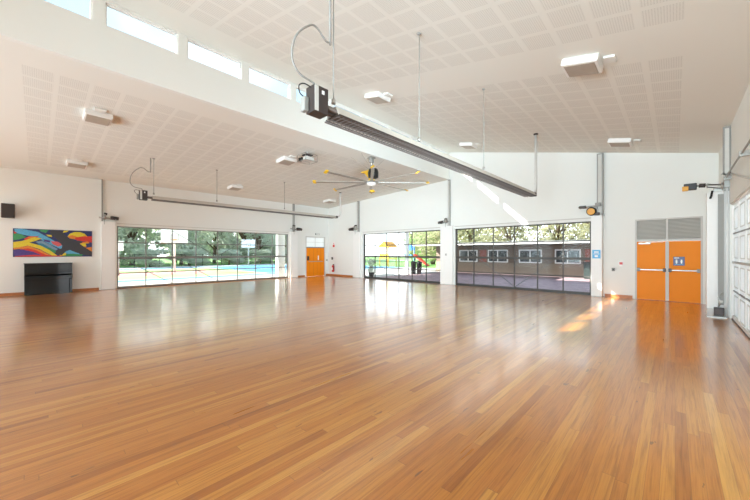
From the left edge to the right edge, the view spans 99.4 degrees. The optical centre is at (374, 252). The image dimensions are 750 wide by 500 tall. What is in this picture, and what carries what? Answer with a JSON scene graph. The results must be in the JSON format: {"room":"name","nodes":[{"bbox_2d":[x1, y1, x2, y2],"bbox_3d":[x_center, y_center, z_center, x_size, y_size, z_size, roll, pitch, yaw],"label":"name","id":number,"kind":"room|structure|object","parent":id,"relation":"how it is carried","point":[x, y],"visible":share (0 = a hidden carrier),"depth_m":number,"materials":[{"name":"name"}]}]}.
{"room":"community hall","nodes":[
{"label":"community hall","id":0,"kind":"room"},
{"bbox_2d":[99,213,118,223],"bbox_3d":[-11.903,-1.524,14.224,0.321,0.534,0.693,0,0,43],"label":"door hoist","id":1,"kind":"structure","parent":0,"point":[104,214],"depth_m":14.19,"materials":[{"name":"grey paint"}]},
{"bbox_2d":[0,167,327,292],"bbox_3d":[-10.625,-0.815,16.003,0.220,4.930,21.100,0,0,43],"label":"wall","id":2,"kind":"structure","parent":0,"point":[42,200],"depth_m":14.11,"materials":[{"name":"paint"}]},
{"bbox_2d":[1,203,14,217],"bbox_3d":[-13.900,-1.585,12.054,0.435,0.530,0.340,0,0,43],"label":"wall speaker","id":3,"kind":"object","parent":2,"relation":"attached to","point":[7,210],"visible":1,"depth_m":11.90,"materials":[{"name":"grey metal"}]},
{"bbox_2d":[13,228,91,256],"bbox_3d":[-13.182,-0.395,13.102,0.039,1.110,2.290,0,0,43],"label":"mural","id":4,"kind":"object","parent":2,"relation":"attached to","point":[26,242],"visible":1,"depth_m":13.02},
{"bbox_2d":[0,274,327,295],"bbox_3d":[-10.538,1.595,15.921,0.020,0.110,20.700,0,0,43],"label":"baseboard","id":5,"kind":"structure","parent":2,"relation":"attached to","point":[83,289],"depth_m":13.53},
{"bbox_2d":[117,226,287,288],"bbox_3d":[-8.854,0.210,17.879,0.117,2.880,8.880,0,0,43],"label":"door","id":6,"kind":"structure","parent":2,"relation":"in","point":[172,231],"depth_m":17.05,"materials":[{"name":"metal"}]},
{"bbox_2d":[117,223,288,232],"bbox_3d":[-8.767,-1.345,17.797,0.020,0.030,8.880,0,0,43],"label":"trim","id":7,"kind":"structure","parent":2,"relation":"attached to","point":[117,223],"depth_m":16.89,"materials":[{"name":"grey paint"}]},
{"bbox_2d":[306,236,324,275],"bbox_3d":[-4.258,0.250,22.658,0.150,2.800,1.680,0,0,43],"label":"door","id":8,"kind":"structure","parent":2,"relation":"in","point":[315,246],"depth_m":22.66,"materials":[{"name":"orange paint"}]},
{"bbox_2d":[0,38,445,208],"bbox_3d":[-7.006,-3.626,12.589,10.130,0.754,21.100,0,0,43],"label":"ceiling","id":9,"kind":"structure","parent":0,"point":[44,96],"depth_m":10.45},
{"bbox_2d":[66,158,87,168],"bbox_3d":[-11.090,-3.322,11.836,0.820,0.183,0.560,0,0,43],"label":"ceiling light","id":10,"kind":"object","parent":9,"relation":"attached to","point":[76,163],"visible":1,"depth_m":11.74,"materials":[{"name":"white plastic"}]},
{"bbox_2d":[68,163,85,168],"bbox_3d":[-11.165,-3.251,11.907,0.500,0.041,0.480,0,0,43],"label":"diffuser","id":11,"kind":"object","parent":10,"relation":"attached to","point":[76,165],"depth_m":11.84,"materials":[{"name":"white plastic"}]},
{"bbox_2d":[83,107,112,126],"bbox_3d":[-7.311,-3.601,8.409,0.820,0.183,0.560,0,0,43],"label":"ceiling light","id":12,"kind":"object","parent":9,"relation":"attached to","point":[98,115],"visible":1,"depth_m":8.35,"materials":[{"name":"white plastic"}]},
{"bbox_2d":[85,114,110,125],"bbox_3d":[-7.387,-3.530,8.480,0.500,0.041,0.480,0,0,43],"label":"diffuser","id":13,"kind":"object","parent":12,"relation":"attached to","point":[93,118],"depth_m":8.42,"materials":[{"name":"white plastic"}]},
{"bbox_2d":[227,184,242,190],"bbox_3d":[-7.041,-3.322,16.128,0.820,0.183,0.560,0,0,43],"label":"ceiling light","id":14,"kind":"object","parent":9,"relation":"attached to","point":[237,187],"visible":1,"depth_m":16.05,"materials":[{"name":"white plastic"}]},
{"bbox_2d":[130,158,340,218],"bbox_3d":[-5.362,-2.718,14.901,0.358,1.596,9.847,0,0,43],"label":"heater","id":15,"kind":"object","parent":9,"relation":"hanging from","point":[143,194],"visible":1,"depth_m":13.50,"materials":[{"name":"metal"}]},
{"bbox_2d":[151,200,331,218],"bbox_3d":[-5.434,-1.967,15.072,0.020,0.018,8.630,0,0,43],"label":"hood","id":16,"kind":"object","parent":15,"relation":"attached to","point":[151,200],"depth_m":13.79,"materials":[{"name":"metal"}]},
{"bbox_2d":[151,196,335,217],"bbox_3d":[-5.278,-2.038,14.953,0.290,0.135,8.710,0,0,43],"label":"hood","id":17,"kind":"object","parent":15,"relation":"attached to","point":[153,198],"depth_m":13.84,"materials":[{"name":"metal"}]},
{"bbox_2d":[276,155,296,165],"bbox_3d":[-3.396,-3.607,12.414,0.820,0.183,0.560,0,0,43],"label":"ceiling light","id":18,"kind":"object","parent":9,"relation":"attached to","point":[284,160],"visible":1,"depth_m":12.33,"materials":[{"name":"white plastic"}]},
{"bbox_2d":[279,160,294,165],"bbox_3d":[-3.471,-3.536,12.485,0.500,0.041,0.480,0,0,43],"label":"diffuser","id":19,"kind":"object","parent":18,"relation":"attached to","point":[285,162],"depth_m":12.42,"materials":[{"name":"white plastic"}]},
{"bbox_2d":[297,152,317,164],"bbox_3d":[-2.505,-3.548,11.780,0.549,0.373,0.536,0,0,43],"label":"projector","id":20,"kind":"object","parent":9,"relation":"hanging from","point":[307,157],"visible":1,"depth_m":11.71,"materials":[{"name":"grey paint"}]},
{"bbox_2d":[323,199,335,202],"bbox_3d":[-2.851,-3.328,20.424,0.820,0.183,0.560,0,0,43],"label":"ceiling light","id":21,"kind":"object","parent":9,"relation":"attached to","point":[327,200],"visible":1,"depth_m":20.30,"materials":[{"name":"white plastic"}]},
{"bbox_2d":[313,153,428,193],"bbox_3d":[-0.142,-3.105,12.644,4.337,1.390,4.337,0,0,-24],"label":"ceiling fan","id":22,"kind":"object","parent":9,"relation":"hanging from","point":[372,173],"visible":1,"depth_m":12.54,"materials":[{"name":"metal"}]},
{"bbox_2d":[0,0,448,179],"bbox_3d":[-3.278,-4.540,9.072,0.120,1.480,21.100,0,0,43],"label":"wall","id":23,"kind":"structure","parent":0,"point":[41,25],"depth_m":7.34,"materials":[{"name":"paint"}]},
{"bbox_2d":[43,0,92,19],"bbox_3d":[-6.198,-4.935,5.984,0.070,0.490,1.320,0,0,43],"label":"window","id":24,"kind":"structure","parent":23,"relation":"in","point":[91,1],"depth_m":6.42,"materials":[{"name":"white metal"}]},
{"bbox_2d":[105,3,177,53],"bbox_3d":[-5.159,-4.935,7.086,0.070,0.490,1.320,0,0,43],"label":"window","id":25,"kind":"structure","parent":23,"relation":"in","point":[106,4],"depth_m":7.05,"materials":[{"name":"white metal"}]},
{"bbox_2d":[187,39,240,78],"bbox_3d":[-4.119,-4.935,8.188,0.070,0.490,1.320,0,0,43],"label":"window","id":26,"kind":"structure","parent":23,"relation":"in","point":[188,40],"depth_m":8.18,"materials":[{"name":"white metal"}]},
{"bbox_2d":[249,66,289,98],"bbox_3d":[-3.079,-4.935,9.290,0.070,0.490,1.320,0,0,43],"label":"window","id":27,"kind":"structure","parent":23,"relation":"in","point":[250,67],"depth_m":9.34,"materials":[{"name":"white metal"}]},
{"bbox_2d":[335,104,360,116],"bbox_3d":[-1.000,-4.935,11.495,0.070,0.490,1.320,0,0,43],"label":"window","id":28,"kind":"structure","parent":23,"relation":"in","point":[339,106],"depth_m":11.50,"materials":[{"name":"white metal"}]},
{"bbox_2d":[365,117,387,128],"bbox_3d":[0.040,-4.935,12.597,0.070,0.490,1.320,0,0,43],"label":"window","id":29,"kind":"structure","parent":23,"relation":"in","point":[365,117],"depth_m":12.57,"materials":[{"name":"white glass"}]},
{"bbox_2d":[391,128,409,137],"bbox_3d":[1.079,-4.935,13.699,0.070,0.490,1.320,0,0,43],"label":"window","id":30,"kind":"structure","parent":23,"relation":"in","point":[391,128],"depth_m":13.73,"materials":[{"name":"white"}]},
{"bbox_2d":[290,225,301,230],"bbox_3d":[-5.283,-1.539,21.193,0.389,0.647,0.839,0,0,43],"label":"door hoist","id":31,"kind":"structure","parent":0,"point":[293,227],"depth_m":21.14,"materials":[{"name":"grey paint"}]},
{"bbox_2d":[348,225,357,230],"bbox_3d":[-1.387,-1.539,21.222,0.839,0.646,0.389,0,0,43],"label":"door hoist","id":32,"kind":"structure","parent":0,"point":[355,226],"depth_m":21.14,"materials":[{"name":"grey paint"}]},
{"bbox_2d":[118,257,589,291],"bbox_3d":[-1.030,1.825,35.340,170.000,0.250,170.000,0,0,43],"label":"ground","id":33,"kind":"structure","parent":0,"point":[128,279],"depth_m":23.86,"materials":[{"name":"grey concrete"}]},
{"bbox_2d":[118,241,123,275],"bbox_3d":[-19.212,0.405,23.863,0.100,2.610,0.550,0,0,43],"label":"sign","id":34,"kind":"object","parent":33,"relation":"on","point":[120,245],"visible":0.59,"depth_m":23.89,"materials":[{"name":"grey paint"}]},
{"bbox_2d":[118,227,125,240],"bbox_3d":[-36.306,-2.709,38.280,8.358,9.168,8.948,0,0,20],"label":"tree","id":35,"kind":"object","parent":33,"relation":"on","point":[122,235],"visible":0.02,"depth_m":40.27,"materials":[{"name":"green plant"}]},
{"bbox_2d":[119,227,155,265],"bbox_3d":[-34.431,-3.151,43.838,9.842,10.085,9.193,0,0,35],"label":"tree","id":36,"kind":"object","parent":33,"relation":"on","point":[132,233],"visible":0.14,"depth_m":42.71,"materials":[{"name":"green plant"}]},
{"bbox_2d":[130,248,170,266],"bbox_3d":[-27.784,0.561,38.896,5.492,2.384,3.672,0,0,14],"label":"shrub","id":37,"kind":"object","parent":33,"relation":"on","point":[149,262],"visible":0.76,"depth_m":38.51,"materials":[{"name":"green plant"}]},
{"bbox_2d":[161,229,187,272],"bbox_3d":[-16.758,-0.175,26.602,1.592,3.750,1.101,0,0,3],"label":"basketball hoop","id":38,"kind":"object","parent":33,"relation":"on","point":[165,234],"visible":0.72,"depth_m":26.65,"materials":[{"name":"white plastic"}]},
{"bbox_2d":[143,229,211,262],"bbox_3d":[-33.215,-4.477,54.481,11.701,12.836,12.527,0,0,-36],"label":"tree","id":39,"kind":"object","parent":33,"relation":"on","point":[152,229],"visible":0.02,"depth_m":54.10,"materials":[{"name":"green plant"}]},
{"bbox_2d":[148,230,211,264],"bbox_3d":[-27.268,-2.267,44.609,8.053,8.251,7.522,0,0,-39],"label":"tree","id":40,"kind":"object","parent":33,"relation":"on","point":[191,235],"visible":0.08,"depth_m":44.28,"materials":[{"name":"green plant"}]},
{"bbox_2d":[166,248,211,264],"bbox_3d":[-24.881,0.561,42.593,5.492,2.384,3.672,0,0,-38],"label":"shrub","id":41,"kind":"object","parent":33,"relation":"on","point":[190,261],"visible":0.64,"depth_m":42.29,"materials":[{"name":"green plant"}]},
{"bbox_2d":[120,254,275,267],"bbox_3d":[-20.931,0.930,43.391,0.070,1.560,38.461,0,0,43],"label":"fence","id":42,"kind":"object","parent":33,"relation":"on","point":[221,262],"visible":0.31,"depth_m":39.86,"materials":[{"name":"metal"}]},
{"bbox_2d":[190,231,246,262],"bbox_3d":[-25.188,-2.930,51.312,8.775,9.627,9.395,0,0,-24],"label":"tree","id":43,"kind":"object","parent":33,"relation":"on","point":[222,236],"visible":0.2,"depth_m":50.60,"materials":[{"name":"green plant"}]},
{"bbox_2d":[212,248,244,264],"bbox_3d":[-20.866,0.561,46.022,3.672,2.384,5.492,0,0,1],"label":"shrub","id":44,"kind":"object","parent":33,"relation":"on","point":[231,252],"visible":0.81,"depth_m":45.34,"materials":[{"name":"green plant"}]},
{"bbox_2d":[225,233,256,259],"bbox_3d":[-25.165,-4.698,61.798,12.974,13.294,12.118,0,0,-21],"label":"tree","id":45,"kind":"object","parent":33,"relation":"on","point":[242,236],"visible":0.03,"depth_m":60.83,"materials":[{"name":"green plant"}]},
{"bbox_2d":[242,240,254,264],"bbox_3d":[-17.814,-0.081,44.807,1.046,3.562,1.512,0,0,34],"label":"basketball hoop","id":46,"kind":"object","parent":33,"relation":"on","point":[250,243],"visible":0.94,"depth_m":44.83,"materials":[{"name":"white plastic"}]},
{"bbox_2d":[238,233,275,262],"bbox_3d":[-19.101,-2.709,53.166,8.948,9.168,8.358,0,0,-8],"label":"tree","id":47,"kind":"object","parent":33,"relation":"on","point":[261,239],"visible":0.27,"depth_m":52.31,"materials":[{"name":"green plant"}]},
{"bbox_2d":[247,249,271,263],"bbox_3d":[-17.794,0.561,50.175,5.492,2.384,3.672,0,0,39],"label":"shrub","id":48,"kind":"object","parent":33,"relation":"on","point":[263,252],"visible":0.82,"depth_m":49.58,"materials":[{"name":"green plant"}]},
{"bbox_2d":[265,235,285,261],"bbox_3d":[-17.959,-3.151,59.237,9.193,10.085,9.842,0,0,7],"label":"tree","id":49,"kind":"object","parent":33,"relation":"on","point":[274,249],"visible":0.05,"depth_m":55.80,"materials":[{"name":"green plant"}]},
{"bbox_2d":[276,235,284,276],"bbox_3d":[-6.399,0.000,21.503,0.380,3.400,0.500,0,0,43],"label":"post","id":50,"kind":"object","parent":33,"relation":"on","point":[280,239],"visible":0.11,"depth_m":21.35,"materials":[{"name":"white paint"}]},
{"bbox_2d":[367,258,377,276],"bbox_3d":[-0.189,1.026,21.650,0.916,1.348,0.829,0,0,43],"label":"potted shrub","id":51,"kind":"object","parent":33,"relation":"on","point":[371,274],"visible":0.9,"depth_m":21.57,"materials":[{"name":"green plant"}]},
{"bbox_2d":[379,241,396,266],"bbox_3d":[1.569,0.175,38.387,1.700,3.050,1.800,0,0,43],"label":"tower","id":52,"kind":"object","parent":33,"relation":"on","point":[391,244],"visible":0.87,"depth_m":38.17,"materials":[{"name":"yellow plastic"}]},
{"bbox_2d":[405,233,408,273],"bbox_3d":[2.529,-0.125,25.109,0.220,3.650,0.200,0,0,43],"label":"post","id":53,"kind":"object","parent":33,"relation":"on","point":[406,234],"visible":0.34,"depth_m":25.05,"materials":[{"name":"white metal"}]},
{"bbox_2d":[402,232,419,260],"bbox_3d":[8.651,-1.734,60.764,6.699,6.900,8.038,0,0,0],"label":"tree","id":54,"kind":"object","parent":33,"relation":"on","point":[411,232],"visible":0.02,"depth_m":61.61,"materials":[{"name":"green plant"}]},
{"bbox_2d":[410,261,415,273],"bbox_3d":[3.089,1.180,25.543,0.480,1.040,0.473,0,0,43],"label":"litter bin","id":55,"kind":"object","parent":33,"relation":"on","point":[414,262],"visible":0.79,"depth_m":25.38,"materials":[{"name":"black plastic"}]},
{"bbox_2d":[409,245,428,265],"bbox_3d":[5.606,0.325,41.865,3.700,2.750,1.400,0,0,43],"label":"slide","id":56,"kind":"object","parent":33,"relation":"on","point":[410,246],"visible":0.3,"depth_m":41.60,"materials":[{"name":"plastic"}]},
{"bbox_2d":[416,261,421,273],"bbox_3d":[3.497,1.180,25.158,0.480,1.040,0.473,0,0,43],"label":"litter bin","id":57,"kind":"object","parent":33,"relation":"on","point":[418,263],"visible":0.96,"depth_m":25.00,"materials":[{"name":"black plastic"}]},
{"bbox_2d":[416,231,437,261],"bbox_3d":[8.905,-0.873,45.302,6.015,5.175,5.047,0,0,-8],"label":"tree","id":58,"kind":"object","parent":33,"relation":"on","point":[430,231],"visible":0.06,"depth_m":44.64,"materials":[{"name":"green plant"}]},
{"bbox_2d":[402,231,459,263],"bbox_3d":[8.719,-2.772,46.563,8.134,8.997,7.983,0,0,-31],"label":"tree","id":59,"kind":"object","parent":33,"relation":"on","point":[417,234],"visible":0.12,"depth_m":46.20,"materials":[{"name":"green plant"}]},
{"bbox_2d":[413,230,469,261],"bbox_3d":[8.845,-2.100,40.960,6.914,7.647,6.786,0,0,-29],"label":"tree","id":60,"kind":"object","parent":33,"relation":"on","point":[436,233],"visible":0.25,"depth_m":40.86,"materials":[{"name":"green plant"}]},
{"bbox_2d":[458,228,505,242],"bbox_3d":[12.526,-2.548,39.588,7.727,8.547,7.584,0,0,30],"label":"tree","id":61,"kind":"object","parent":33,"relation":"on","point":[469,233],"visible":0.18,"depth_m":38.19,"materials":[{"name":"green plant"}]},
{"bbox_2d":[475,226,534,241],"bbox_3d":[14.545,-2.100,35.424,6.868,7.647,6.904,0,0,-2],"label":"tree","id":62,"kind":"object","parent":33,"relation":"on","point":[507,230],"visible":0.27,"depth_m":34.54,"materials":[{"name":"green plant"}]},
{"bbox_2d":[413,240,667,277],"bbox_3d":[15.504,0.340,23.867,23.200,2.720,11.000,0,0,43],"label":"school building","id":63,"kind":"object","parent":33,"relation":"on","point":[545,249],"visible":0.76,"depth_m":24.11,"materials":[{"name":"red brick"}]},
{"bbox_2d":[515,223,585,240],"bbox_3d":[19.354,-2.548,33.095,7.727,8.547,7.584,0,0,-30],"label":"tree","id":64,"kind":"object","parent":33,"relation":"on","point":[556,235],"visible":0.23,"depth_m":32.80,"materials":[{"name":"green plant"}]},
{"bbox_2d":[566,223,589,239],"bbox_3d":[21.267,-2.100,29.910,6.914,7.647,6.786,0,0,29],"label":"tree","id":65,"kind":"object","parent":33,"relation":"on","point":[581,228],"visible":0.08,"depth_m":30.21,"materials":[{"name":"green plant"}]},
{"bbox_2d":[583,262,589,278],"bbox_3d":[14.072,1.150,20.819,0.700,1.100,0.700,0,0,43],"label":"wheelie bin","id":66,"kind":"object","parent":33,"relation":"on","point":[586,264],"visible":0.54,"depth_m":20.68,"materials":[{"name":"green plastic"}]},
{"bbox_2d":[0,275,749,499],"bbox_3d":[-3.416,1.750,9.203,20.100,0.200,21.200,0,0,43],"label":"floor","id":67,"kind":"structure","parent":0,"point":[323,387],"depth_m":3.70,"materials":[{"name":"brown wood"}]},
{"bbox_2d":[24,262,72,295],"bbox_3d":[-13.077,1.028,12.762,0.580,1.245,1.370,0,0,43],"label":"upright piano","id":68,"kind":"object","parent":67,"relation":"on","point":[39,278],"visible":0.99,"depth_m":12.67,"materials":[{"name":"black paint"}]},
{"bbox_2d":[101,221,115,289],"bbox_3d":[-11.979,0.125,14.290,0.172,3.050,0.502,0,0,43],"label":"column","id":69,"kind":"structure","parent":67,"relation":"on","point":[108,230],"depth_m":14.23,"materials":[{"name":"white paint"}]},
{"bbox_2d":[101,179,102,220],"bbox_3d":[-12.145,-2.333,14.158,0.098,1.866,0.052,0,0,43],"label":"pole","id":70,"kind":"object","parent":69,"relation":"on","point":[102,179],"visible":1,"depth_m":14.14,"materials":[{"name":"grey metal"}]},
{"bbox_2d":[290,232,297,277],"bbox_3d":[-5.429,0.125,21.234,0.172,3.050,0.532,0,0,43],"label":"column","id":71,"kind":"structure","parent":67,"relation":"on","point":[293,235],"depth_m":21.13,"materials":[{"name":"white paint"}]},
{"bbox_2d":[292,204,294,231],"bbox_3d":[-5.437,-2.333,21.241,0.196,1.866,0.105,0,0,43],"label":"pole","id":72,"kind":"object","parent":71,"relation":"on","point":[293,205],"visible":1,"depth_m":21.21,"materials":[{"name":"grey metal"}]},
{"bbox_2d":[353,232,360,277],"bbox_3d":[-1.193,0.125,21.251,0.672,3.050,0.132,0,0,43],"label":"column","id":73,"kind":"structure","parent":67,"relation":"on","point":[356,235],"depth_m":21.14,"materials":[{"name":"white paint"}]},
{"bbox_2d":[357,201,359,231],"bbox_3d":[-1.113,-2.420,21.176,0.210,2.041,0.112,0,0,43],"label":"pole","id":74,"kind":"object","parent":73,"relation":"on","point":[358,202],"visible":1,"depth_m":21.15,"materials":[{"name":"grey metal"}]},
{"bbox_2d":[440,226,453,284],"bbox_3d":[3.747,0.125,16.592,0.732,3.050,0.132,0,0,43],"label":"column","id":75,"kind":"structure","parent":67,"relation":"on","point":[446,233],"depth_m":16.50,"materials":[{"name":"white paint"}]},
{"bbox_2d":[448,180,450,225],"bbox_3d":[3.848,-2.595,16.496,0.154,2.390,0.082,0,0,43],"label":"pole","id":76,"kind":"object","parent":75,"relation":"on","point":[448,180],"visible":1,"depth_m":16.45,"materials":[{"name":"grey metal"}]},
{"bbox_2d":[591,215,602,296],"bbox_3d":[8.420,0.125,12.059,0.352,3.050,0.312,0,0,43],"label":"column","id":77,"kind":"structure","parent":67,"relation":"on","point":[596,221],"depth_m":11.93,"materials":[{"name":"white paint"}]},
{"bbox_2d":[578,202,601,215],"bbox_3d":[8.203,-1.645,12.157,0.751,0.490,0.455,0,0,43],"label":"door hoist","id":78,"kind":"structure","parent":77,"relation":"on","point":[591,210],"depth_m":11.97,"materials":[{"name":"orange metal"}]},
{"bbox_2d":[592,250,600,257],"bbox_3d":[8.312,0.050,11.944,0.260,0.320,0.014,0,0,43],"label":"notice sign","id":79,"kind":"object","parent":77,"relation":"attached to","point":[595,253],"visible":1,"depth_m":11.94,"materials":[{"name":"blue plastic"}]},
{"bbox_2d":[597,153,604,215],"bbox_3d":[8.520,-2.577,12.034,0.280,2.355,0.150,0,0,43],"label":"pole","id":80,"kind":"object","parent":77,"relation":"on","point":[600,156],"visible":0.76,"depth_m":11.98,"materials":[{"name":"grey metal"}]},
{"bbox_2d":[705,191,728,317],"bbox_3d":[8.919,0.040,8.289,0.412,3.220,0.312,0,0,43],"label":"column","id":81,"kind":"structure","parent":67,"relation":"on","point":[711,204],"depth_m":8.23,"materials":[{"name":"white paint"}]},
{"bbox_2d":[108,0,749,152],"bbox_3d":[0.261,-4.278,5.734,9.890,2.364,21.100,0,0,43],"label":"ceiling","id":82,"kind":"structure","parent":0,"point":[680,75],"depth_m":6.69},
{"bbox_2d":[364,92,392,103],"bbox_3d":[0.159,-4.743,9.679,0.824,0.253,0.560,0,0,43],"label":"ceiling light","id":83,"kind":"object","parent":82,"relation":"attached to","point":[375,97],"visible":1,"depth_m":9.60,"materials":[{"name":"white plastic"}]},
{"bbox_2d":[366,97,387,103],"bbox_3d":[0.070,-4.676,9.764,0.490,0.119,0.480,0,0,43],"label":"diffuser","id":84,"kind":"object","parent":83,"relation":"attached to","point":[377,100],"depth_m":9.70,"materials":[{"name":"white plastic"}]},
{"bbox_2d":[291,0,537,196],"bbox_3d":[2.259,-2.992,7.533,0.358,2.285,9.707,0,0,43],"label":"heater","id":85,"kind":"object","parent":82,"relation":"hanging from","point":[315,102],"visible":1,"depth_m":5.27,"materials":[{"name":"metal"}]},
{"bbox_2d":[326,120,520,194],"bbox_3d":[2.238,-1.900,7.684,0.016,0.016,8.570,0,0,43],"label":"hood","id":86,"kind":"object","parent":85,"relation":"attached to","point":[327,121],"depth_m":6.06,"materials":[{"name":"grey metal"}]},
{"bbox_2d":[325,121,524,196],"bbox_3d":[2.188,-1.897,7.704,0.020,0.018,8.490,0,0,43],"label":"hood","id":87,"kind":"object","parent":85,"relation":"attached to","point":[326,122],"depth_m":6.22,"materials":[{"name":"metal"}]},
{"bbox_2d":[326,106,535,196],"bbox_3d":[2.343,-1.968,7.585,0.290,0.135,8.570,0,0,43],"label":"hood","id":88,"kind":"object","parent":85,"relation":"attached to","point":[342,118],"depth_m":5.83,"materials":[{"name":"metal"}]},
{"bbox_2d":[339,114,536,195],"bbox_3d":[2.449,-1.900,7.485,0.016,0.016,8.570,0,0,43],"label":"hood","id":89,"kind":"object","parent":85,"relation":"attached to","point":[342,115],"depth_m":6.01,"materials":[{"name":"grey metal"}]},
{"bbox_2d":[459,143,480,148],"bbox_3d":[4.220,-4.749,14.028,0.824,0.253,0.560,0,0,43],"label":"ceiling light","id":90,"kind":"object","parent":82,"relation":"attached to","point":[464,145],"visible":1,"depth_m":13.94,"materials":[{"name":"white plastic"}]},
{"bbox_2d":[461,146,475,148],"bbox_3d":[4.131,-4.682,14.112,0.490,0.119,0.480,0,0,43],"label":"diffuser","id":91,"kind":"object","parent":90,"relation":"attached to","point":[466,147],"depth_m":14.08,"materials":[{"name":"white plastic"}]},
{"bbox_2d":[561,53,616,77],"bbox_3d":[4.043,-3.574,6.015,0.824,0.253,0.560,0,0,43],"label":"ceiling light","id":92,"kind":"object","parent":82,"relation":"attached to","point":[589,64],"visible":1,"depth_m":5.95,"materials":[{"name":"white plastic"}]},
{"bbox_2d":[564,62,598,76],"bbox_3d":[3.954,-3.507,6.099,0.490,0.119,0.480,0,0,43],"label":"diffuser","id":93,"kind":"object","parent":92,"relation":"attached to","point":[571,69],"depth_m":6.05,"materials":[{"name":"white plastic"}]},
{"bbox_2d":[607,138,640,146],"bbox_3d":[8.023,-3.574,10.234,0.824,0.253,0.560,0,0,43],"label":"ceiling light","id":94,"kind":"object","parent":82,"relation":"attached to","point":[613,142],"visible":1,"depth_m":10.16,"materials":[{"name":"white plastic"}]},
{"bbox_2d":[609,143,629,146],"bbox_3d":[7.934,-3.507,10.318,0.490,0.119,0.480,0,0,43],"label":"diffuser","id":95,"kind":"object","parent":94,"relation":"attached to","point":[610,144],"depth_m":10.32,"materials":[{"name":"white plastic"}]},
{"bbox_2d":[438,218,448,226],"bbox_3d":[3.593,-1.567,16.594,0.620,0.478,0.287,0,0,43],"label":"door hoist","id":96,"kind":"structure","parent":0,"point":[445,219],"depth_m":16.49,"materials":[{"name":"grey paint"}]},
{"bbox_2d":[328,152,718,303],"bbox_3d":[3.761,-1.790,16.812,20.000,6.880,0.220,0,0,43],"label":"wall","id":97,"kind":"structure","parent":0,"point":[637,186],"depth_m":13.14,"materials":[{"name":"paint"}]},
{"bbox_2d":[363,227,439,232],"bbox_3d":[1.340,-1.350,18.930,5.910,0.040,0.020,0,0,43],"label":"trim","id":98,"kind":"structure","parent":97,"relation":"attached to","point":[434,227],"depth_m":18.53,"materials":[{"name":"grey paint"}]},
{"bbox_2d":[364,230,439,283],"bbox_3d":[1.435,0.210,19.031,5.870,2.880,0.117,0,0,43],"label":"door","id":99,"kind":"structure","parent":97,"relation":"in","point":[398,244],"depth_m":19.02,"materials":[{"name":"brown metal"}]},
{"bbox_2d":[328,274,632,298],"bbox_3d":[2.910,1.595,17.450,17.485,0.110,0.020,0,0,43],"label":"baseboard","id":100,"kind":"structure","parent":97,"relation":"attached to","point":[606,295],"depth_m":11.84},
{"bbox_2d":[454,217,590,226],"bbox_3d":[6.229,-1.350,14.319,5.890,0.040,0.020,0,0,43],"label":"trim","id":101,"kind":"structure","parent":97,"relation":"attached to","point":[590,217],"depth_m":13.87,"materials":[{"name":"grey paint"}]},
{"bbox_2d":[456,221,590,294],"bbox_3d":[6.324,0.210,14.420,5.850,2.880,0.117,0,0,43],"label":"door","id":102,"kind":"structure","parent":97,"relation":"in","point":[562,258],"depth_m":14.04,"materials":[{"name":"brown metal"}]},
{"bbox_2d":[635,216,702,303],"bbox_3d":[9.969,0.230,10.852,1.700,2.840,0.170,0,0,43],"label":"door","id":103,"kind":"structure","parent":97,"relation":"in","point":[656,277],"depth_m":10.81,"materials":[{"name":"orange paint"}]},
{"bbox_2d":[673,257,684,265],"bbox_3d":[10.164,0.280,10.636,0.280,0.300,0.017,0,0,43],"label":"restroom sign","id":104,"kind":"object","parent":103,"relation":"attached to","point":[677,261],"visible":1,"depth_m":10.63,"materials":[{"name":"blue plastic"}]},
{"bbox_2d":[682,174,729,198],"bbox_3d":[8.633,-1.702,8.320,0.861,0.616,0.249,0,0,43],"label":"door hoist","id":105,"kind":"structure","parent":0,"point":[726,183],"depth_m":8.23,"materials":[{"name":"black plastic"}]},
{"bbox_2d":[719,83,749,317],"bbox_3d":[3.792,-0.755,2.403,0.220,4.810,21.100,0,0,43],"label":"wall","id":106,"kind":"structure","parent":0,"point":[740,126],"depth_m":6.89,"materials":[{"name":"paint"}]},
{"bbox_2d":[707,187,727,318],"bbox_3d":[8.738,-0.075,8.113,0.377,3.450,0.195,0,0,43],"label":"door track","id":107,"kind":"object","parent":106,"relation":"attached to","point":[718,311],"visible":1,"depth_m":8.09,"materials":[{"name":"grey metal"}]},
{"bbox_2d":[721,126,730,174],"bbox_3d":[8.698,-2.535,7.865,0.182,1.170,0.098,0,0,43],"label":"pole","id":108,"kind":"object","parent":106,"relation":"attached to","point":[727,129],"visible":0.79,"depth_m":7.83,"materials":[{"name":"grey metal"}]},
{"bbox_2d":[723,139,749,179],"bbox_3d":[6.821,-1.435,5.869,0.129,1.109,5.900,0,0,43],"label":"shaft","id":109,"kind":"object","parent":106,"relation":"attached to","point":[744,152],"visible":1,"depth_m":6.08,"materials":[{"name":"metal"}]},
{"bbox_2d":[731,188,749,339],"bbox_3d":[6.982,0.210,5.820,0.110,2.880,5.850,0,0,43],"label":"door","id":110,"kind":"structure","parent":106,"relation":"in","point":[740,208],"depth_m":7.06,"materials":[{"name":"white glass"}]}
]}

